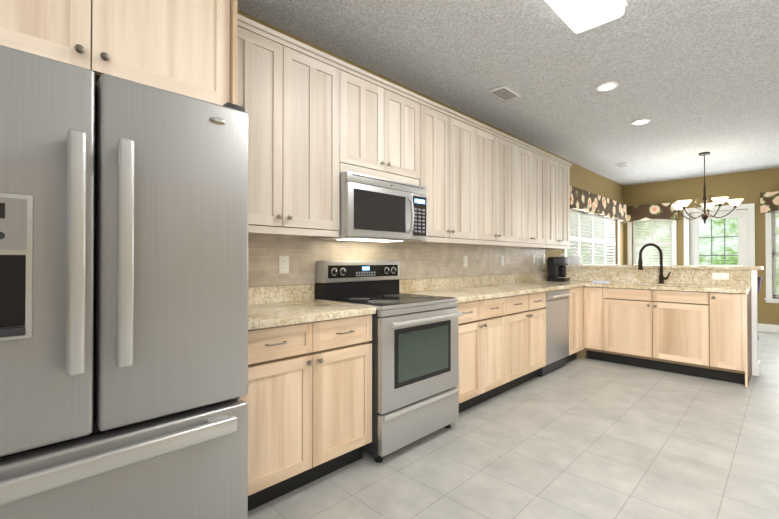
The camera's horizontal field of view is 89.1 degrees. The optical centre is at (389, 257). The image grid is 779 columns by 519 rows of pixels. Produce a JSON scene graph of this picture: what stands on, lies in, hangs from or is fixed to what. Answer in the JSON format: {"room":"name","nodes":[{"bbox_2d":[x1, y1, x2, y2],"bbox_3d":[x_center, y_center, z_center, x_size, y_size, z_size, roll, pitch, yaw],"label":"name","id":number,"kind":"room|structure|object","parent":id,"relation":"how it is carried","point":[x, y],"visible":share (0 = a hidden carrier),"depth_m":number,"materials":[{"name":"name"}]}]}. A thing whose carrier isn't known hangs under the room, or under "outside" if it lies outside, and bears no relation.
{"room":"kitchen","nodes":[
{"label":"kitchen","id":0,"kind":"room"},
{"bbox_2d":[237,10,623,299],"bbox_3d":[0.600,-0.133,3.997,11.930,2.700,0.150,0,-1,-45],"label":"wall","id":1,"kind":"structure","parent":0,"point":[583,178],"depth_m":6.21,"materials":[{"name":"brown paint"}]},
{"bbox_2d":[237,18,348,233],"bbox_3d":[-0.695,-0.693,2.365,0.860,1.050,0.333,0,-1,-45],"label":"upper cabinet","id":2,"kind":"object","parent":1,"relation":"attached to","point":[320,121],"depth_m":2.27,"materials":[{"name":"brown wood"}]},
{"bbox_2d":[311,171,426,242],"bbox_3d":[-0.109,-0.327,2.852,0.771,0.414,0.466,0,-1,-45],"label":"over-the-range microwave","id":3,"kind":"object","parent":1,"relation":"attached to","point":[374,209],"visible":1,"depth_m":2.66,"materials":[{"name":"silver metal"}]},
{"bbox_2d":[349,66,420,181],"bbox_3d":[-0.156,-0.906,2.904,0.778,0.614,0.333,0,-1,-45],"label":"upper cabinet","id":4,"kind":"object","parent":1,"relation":"attached to","point":[385,120],"depth_m":2.78,"materials":[{"name":"brown wood"}]},
{"bbox_2d":[248,233,544,286],"bbox_3d":[0.501,0.020,3.781,4.569,0.349,0.009,0,-1,-45],"label":"backsplash","id":5,"kind":"structure","parent":1,"relation":"attached to","point":[419,260],"depth_m":3.26,"materials":[{"name":"tile"}]},
{"bbox_2d":[279,256,288,273],"bbox_3d":[-0.689,0.049,2.583,0.072,0.115,0.008,0,-1,-45],"label":"electrical outlet","id":6,"kind":"object","parent":5,"relation":"attached to","point":[283,264],"visible":1,"depth_m":2.58,"materials":[{"name":"white plastic"}]},
{"bbox_2d":[463,256,466,266],"bbox_3d":[0.775,0.043,4.040,0.072,0.115,0.008,0,-1,-45],"label":"electrical outlet","id":7,"kind":"object","parent":5,"relation":"attached to","point":[464,261],"visible":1,"depth_m":4.03,"materials":[{"name":"white plastic"}]},
{"bbox_2d":[500,256,503,265],"bbox_3d":[1.299,0.042,4.562,0.072,0.115,0.008,0,-1,-45],"label":"electrical outlet","id":8,"kind":"object","parent":5,"relation":"attached to","point":[501,260],"visible":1,"depth_m":4.55,"materials":[{"name":"white plastic"}]},
{"bbox_2d":[404,98,480,241],"bbox_3d":[0.385,-0.684,3.441,0.866,1.050,0.333,0,-1,-45],"label":"upper cabinet","id":9,"kind":"object","parent":1,"relation":"attached to","point":[450,143],"depth_m":3.33,"materials":[{"name":"brown wood"}]},
{"bbox_2d":[473,126,520,245],"bbox_3d":[0.921,-0.680,3.975,0.881,1.050,0.333,0,-1,-45],"label":"upper cabinet","id":10,"kind":"object","parent":1,"relation":"attached to","point":[500,154],"depth_m":3.92,"materials":[{"name":"brown wood"}]},
{"bbox_2d":[521,142,548,245],"bbox_3d":[1.452,-0.676,4.503,0.851,1.050,0.333,0,-1,-45],"label":"upper cabinet","id":11,"kind":"object","parent":1,"relation":"attached to","point":[534,163],"depth_m":4.46,"materials":[{"name":"brown wood"}]},
{"bbox_2d":[549,154,569,245],"bbox_3d":[1.958,-0.672,5.007,0.811,1.050,0.333,0,-1,-45],"label":"upper cabinet","id":12,"kind":"object","parent":1,"relation":"attached to","point":[559,172],"depth_m":4.93,"materials":[{"name":"brown wood"}]},
{"bbox_2d":[564,209,619,264],"bbox_3d":[3.533,-0.290,6.828,2.750,1.170,0.120,0,-1,-45],"label":"window","id":13,"kind":"structure","parent":1,"relation":"in","point":[590,238],"depth_m":6.86,"materials":[{"name":"white"}]},
{"bbox_2d":[570,186,626,221],"bbox_3d":[3.595,-0.863,6.771,2.820,0.335,0.108,0,-1,-45],"label":"valance","id":14,"kind":"object","parent":1,"relation":"attached to","point":[584,201],"visible":0.92,"depth_m":6.50,"materials":[{"name":"fabric"}]},
{"bbox_2d":[237,0,778,185],"bbox_3d":[2.293,-1.512,2.201,12.180,0.030,5.200,0,-1,-45],"label":"ceiling","id":15,"kind":"structure","parent":0,"point":[693,78],"depth_m":3.12,"materials":[{"name":"white paint"}]},
{"bbox_2d":[488,86,520,100],"bbox_3d":[1.045,-1.478,3.582,0.300,0.012,0.160,0,-1,-45],"label":"ceiling vent","id":16,"kind":"object","parent":15,"relation":"in","point":[504,93],"visible":0.96,"depth_m":3.56,"materials":[{"name":"white metal"}]},
{"bbox_2d":[545,0,627,32],"bbox_3d":[0.850,-1.455,1.991,1.260,0.083,0.310,0,-1,-45],"label":"ceiling light fixture","id":17,"kind":"object","parent":15,"relation":"attached to","point":[577,16],"visible":1,"depth_m":2.28,"materials":[{"name":"white"}]},
{"bbox_2d":[595,81,618,90],"bbox_3d":[1.886,-1.478,3.432,0.177,0.015,0.176,0,-1,-45],"label":"recessed light","id":18,"kind":"object","parent":15,"relation":"in","point":[607,86],"visible":1,"depth_m":3.41,"materials":[{"name":"white glass"}]},
{"bbox_2d":[614,163,629,167],"bbox_3d":[3.703,-1.457,6.284,0.300,0.012,0.160,0,-1,-45],"label":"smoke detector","id":19,"kind":"object","parent":15,"relation":"in","point":[621,165],"visible":1,"depth_m":6.27,"materials":[{"name":"white plastic"}]},
{"bbox_2d":[631,118,650,124],"bbox_3d":[2.736,-1.471,4.307,0.177,0.015,0.176,0,-1,-45],"label":"recessed light","id":20,"kind":"object","parent":15,"relation":"in","point":[641,121],"visible":1,"depth_m":4.28,"materials":[{"name":"white"}]},
{"bbox_2d":[672,152,742,223],"bbox_3d":[4.466,-0.969,5.599,0.784,0.998,0.812,0,-1,-45],"label":"chandelier","id":21,"kind":"object","parent":15,"relation":"hanging from","point":[684,204],"visible":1,"depth_m":5.54,"materials":[{"name":"white glass"}]},
{"bbox_2d":[248,331,778,518],"bbox_3d":[2.293,1.228,2.179,12.180,0.050,5.200,0,-1,-45],"label":"floor","id":22,"kind":"structure","parent":0,"point":[579,438],"depth_m":2.35,"materials":[{"name":"tile"}]},
{"bbox_2d":[0,0,237,104],"bbox_3d":[-1.254,-0.026,1.571,1.034,2.444,0.664,0,-1,-45],"label":"wall cabinet","id":23,"kind":"object","parent":22,"relation":"on","point":[186,47],"visible":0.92,"depth_m":1.49,"materials":[{"name":"brown wood"}]},
{"bbox_2d":[0,45,248,518],"bbox_3d":[-1.142,0.310,1.460,0.937,1.775,0.922,0,-1,-45],"label":"fridge","id":24,"kind":"object","parent":22,"relation":"on","point":[124,206],"visible":1,"depth_m":1.21,"materials":[{"name":"grey metal"}]},
{"bbox_2d":[239,315,371,510],"bbox_3d":[-0.598,0.765,2.228,0.824,0.872,0.649,0,-1,-45],"label":"base cabinet","id":25,"kind":"object","parent":22,"relation":"on","point":[307,398],"visible":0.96,"depth_m":2.00,"materials":[{"name":"brown wood"}]},
{"bbox_2d":[248,284,375,329],"bbox_3d":[-0.598,0.256,2.232,0.828,0.145,0.648,0,-1,-45],"label":"countertop","id":26,"kind":"structure","parent":25,"relation":"on","point":[273,306],"depth_m":2.28,"materials":[{"name":"stone"}]},
{"bbox_2d":[316,261,461,462],"bbox_3d":[0.010,0.617,2.745,0.751,1.182,0.723,0,-1,-45],"label":"range","id":27,"kind":"object","parent":22,"relation":"on","point":[415,364],"visible":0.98,"depth_m":2.53,"materials":[{"name":"grey metal"}]},
{"bbox_2d":[456,296,511,412],"bbox_3d":[0.529,0.774,3.373,0.859,0.872,0.616,0,-1,-45],"label":"base cabinet","id":28,"kind":"object","parent":22,"relation":"on","point":[502,344],"depth_m":3.19,"materials":[{"name":"brown wood"}]},
{"bbox_2d":[512,292,545,387],"bbox_3d":[1.055,0.779,3.895,0.859,0.872,0.616,0,-1,-45],"label":"base cabinet","id":29,"kind":"object","parent":22,"relation":"on","point":[528,310],"depth_m":3.72,"materials":[{"name":"brown wood"}]},
{"bbox_2d":[538,289,572,376],"bbox_3d":[1.602,0.785,4.383,0.591,0.870,0.646,0,-1,-45],"label":"dishwasher","id":30,"kind":"object","parent":22,"relation":"on","point":[557,327],"visible":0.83,"depth_m":4.17,"materials":[{"name":"grey metal"}]},
{"bbox_2d":[566,287,583,362],"bbox_3d":[1.944,0.785,4.781,0.442,0.872,0.616,0,-1,-45],"label":"base cabinet","id":31,"kind":"object","parent":22,"relation":"on","point":[576,321],"visible":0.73,"depth_m":4.58,"materials":[{"name":"brown wood"}]},
{"bbox_2d":[399,265,627,302],"bbox_3d":[1.612,0.220,4.234,3.607,0.249,0.930,0,-1,-45],"label":"countertop","id":32,"kind":"structure","parent":31,"relation":"on","point":[465,288],"depth_m":4.12,"materials":[{"name":"stone"}]},
{"bbox_2d":[547,254,569,281],"bbox_3d":[2.217,0.135,5.160,0.265,0.353,0.230,0,-1,-45],"label":"coffee maker","id":33,"kind":"object","parent":32,"relation":"on","point":[556,268],"visible":1,"depth_m":5.10,"materials":[{"name":"black plastic"}]},
{"bbox_2d":[567,254,582,264],"bbox_3d":[2.560,0.028,5.460,0.130,0.153,0.160,0,-1,-45],"label":"canister","id":34,"kind":"object","parent":32,"relation":"on","point":[574,259],"visible":0.94,"depth_m":5.41,"materials":[{"name":"grey"}]},
{"bbox_2d":[592,281,608,283],"bbox_3d":[2.500,0.295,4.679,0.130,0.026,0.160,0,-1,-45],"label":"towel","id":35,"kind":"object","parent":32,"relation":"on","point":[604,282],"visible":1,"depth_m":4.62,"materials":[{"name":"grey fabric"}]},
{"bbox_2d":[581,287,612,362],"bbox_3d":[2.636,0.786,4.829,0.600,0.872,0.288,0,-1,-45],"label":"base cabinet","id":36,"kind":"object","parent":22,"relation":"on","point":[598,301],"depth_m":4.62,"materials":[{"name":"brown wood"}]},
{"bbox_2d":[613,300,696,375],"bbox_3d":[3.009,0.873,4.425,0.420,0.692,0.810,0,-1,-45],"label":"base cabinet","id":37,"kind":"object","parent":22,"relation":"on","point":[662,337],"depth_m":4.21,"materials":[{"name":"brown wood"}]},
{"bbox_2d":[697,288,752,386],"bbox_3d":[3.432,0.780,4.030,0.600,0.872,0.348,0,-1,-45],"label":"base cabinet","id":38,"kind":"object","parent":22,"relation":"on","point":[711,335],"depth_m":3.84,"materials":[{"name":"brown wood"}]},
{"bbox_2d":[612,281,750,293],"bbox_3d":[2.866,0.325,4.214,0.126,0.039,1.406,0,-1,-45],"label":"countertop","id":39,"kind":"structure","parent":38,"relation":"on","point":[744,289],"depth_m":4.10,"materials":[{"name":"stone"}]},
{"bbox_2d":[638,243,670,283],"bbox_3d":[3.070,0.072,4.590,0.224,0.470,0.286,0,-1,-45],"label":"faucet","id":40,"kind":"object","parent":39,"relation":"on","point":[662,278],"visible":1,"depth_m":4.60,"materials":[{"name":"brown metal"}]},
{"bbox_2d":[628,265,762,284],"bbox_3d":[3.381,0.223,4.671,0.485,0.249,1.486,0,-1,-45],"label":"backsplash","id":41,"kind":"structure","parent":38,"relation":"on","point":[680,274],"depth_m":4.46,"materials":[{"name":"stone"}]},
{"bbox_2d":[712,273,728,279],"bbox_3d":[3.579,0.207,4.278,0.007,0.075,0.140,0,-1,-45],"label":"outlet","id":42,"kind":"object","parent":41,"relation":"attached to","point":[720,276],"visible":1,"depth_m":4.28,"materials":[{"name":"white plastic"}]},
{"bbox_2d":[757,276,761,339],"bbox_3d":[5.223,0.758,5.916,0.464,0.953,0.507,0,-1,-45],"label":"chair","id":43,"kind":"object","parent":22,"relation":"on","point":[759,279],"visible":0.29,"depth_m":5.62,"materials":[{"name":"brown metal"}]},
{"bbox_2d":[613,288,696,307],"bbox_3d":[2.870,0.426,4.291,0.012,0.160,0.770,0,-1,-45],"label":"drawer front","id":44,"kind":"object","parent":0,"relation":"attached to","point":[626,295],"depth_m":4.21,"materials":[{"name":"beige wood"}]},
{"bbox_2d":[624,168,778,324],"bbox_3d":[6.521,-0.114,6.398,0.150,2.700,4.800,0,-1,-45],"label":"wall","id":45,"kind":"structure","parent":0,"point":[748,187],"depth_m":6.95,"materials":[{"name":"brown paint"}]},
{"bbox_2d":[623,202,677,222],"bbox_3d":[5.048,-0.851,7.675,0.100,0.335,0.880,0,-1,-45],"label":"valance","id":46,"kind":"object","parent":45,"relation":"attached to","point":[667,211],"visible":0.9,"depth_m":7.60,"materials":[{"name":"fabric"}]},
{"bbox_2d":[627,219,676,264],"bbox_3d":[5.124,-0.263,7.733,0.148,1.170,0.850,0,-1,-45],"label":"window","id":47,"kind":"structure","parent":45,"relation":"in","point":[671,243],"depth_m":7.71,"materials":[{"name":"white"}]},
{"bbox_2d":[684,203,754,265],"bbox_3d":[5.833,0.168,7.024,0.098,2.143,0.970,0,-1,-45],"label":"patio door","id":48,"kind":"structure","parent":45,"relation":"in","point":[745,216],"depth_m":6.94,"materials":[{"name":"white wood"}]},
{"bbox_2d":[758,323,778,332],"bbox_3d":[7.155,1.165,5.630,0.016,0.130,2.830,0,-1,-45],"label":"baseboard","id":49,"kind":"structure","parent":45,"relation":"attached to","point":[772,328],"depth_m":6.52,"materials":[{"name":"white wood"}]},
{"bbox_2d":[760,191,778,213],"bbox_3d":[6.540,-0.895,6.177,0.100,0.340,1.090,0,-1,-45],"label":"valance","id":50,"kind":"object","parent":45,"relation":"attached to","point":[769,201],"visible":0.93,"depth_m":6.45,"materials":[{"name":"fabric"}]},
{"bbox_2d":[765,211,778,302],"bbox_3d":[6.609,-0.055,6.245,0.140,1.610,1.000,0,-1,-45],"label":"window","id":51,"kind":"structure","parent":45,"relation":"in","point":[771,246],"depth_m":6.53,"materials":[{"name":"white"}]},
{"label":"outside","id":52,"kind":"structure","parent":0,"visible":0},
{"bbox_2d":[567,214,778,297],"bbox_3d":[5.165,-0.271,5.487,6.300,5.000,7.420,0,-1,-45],"label":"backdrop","id":53,"kind":"structure","parent":52,"point":[728,242],"depth_m":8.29,"materials":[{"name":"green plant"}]}
]}

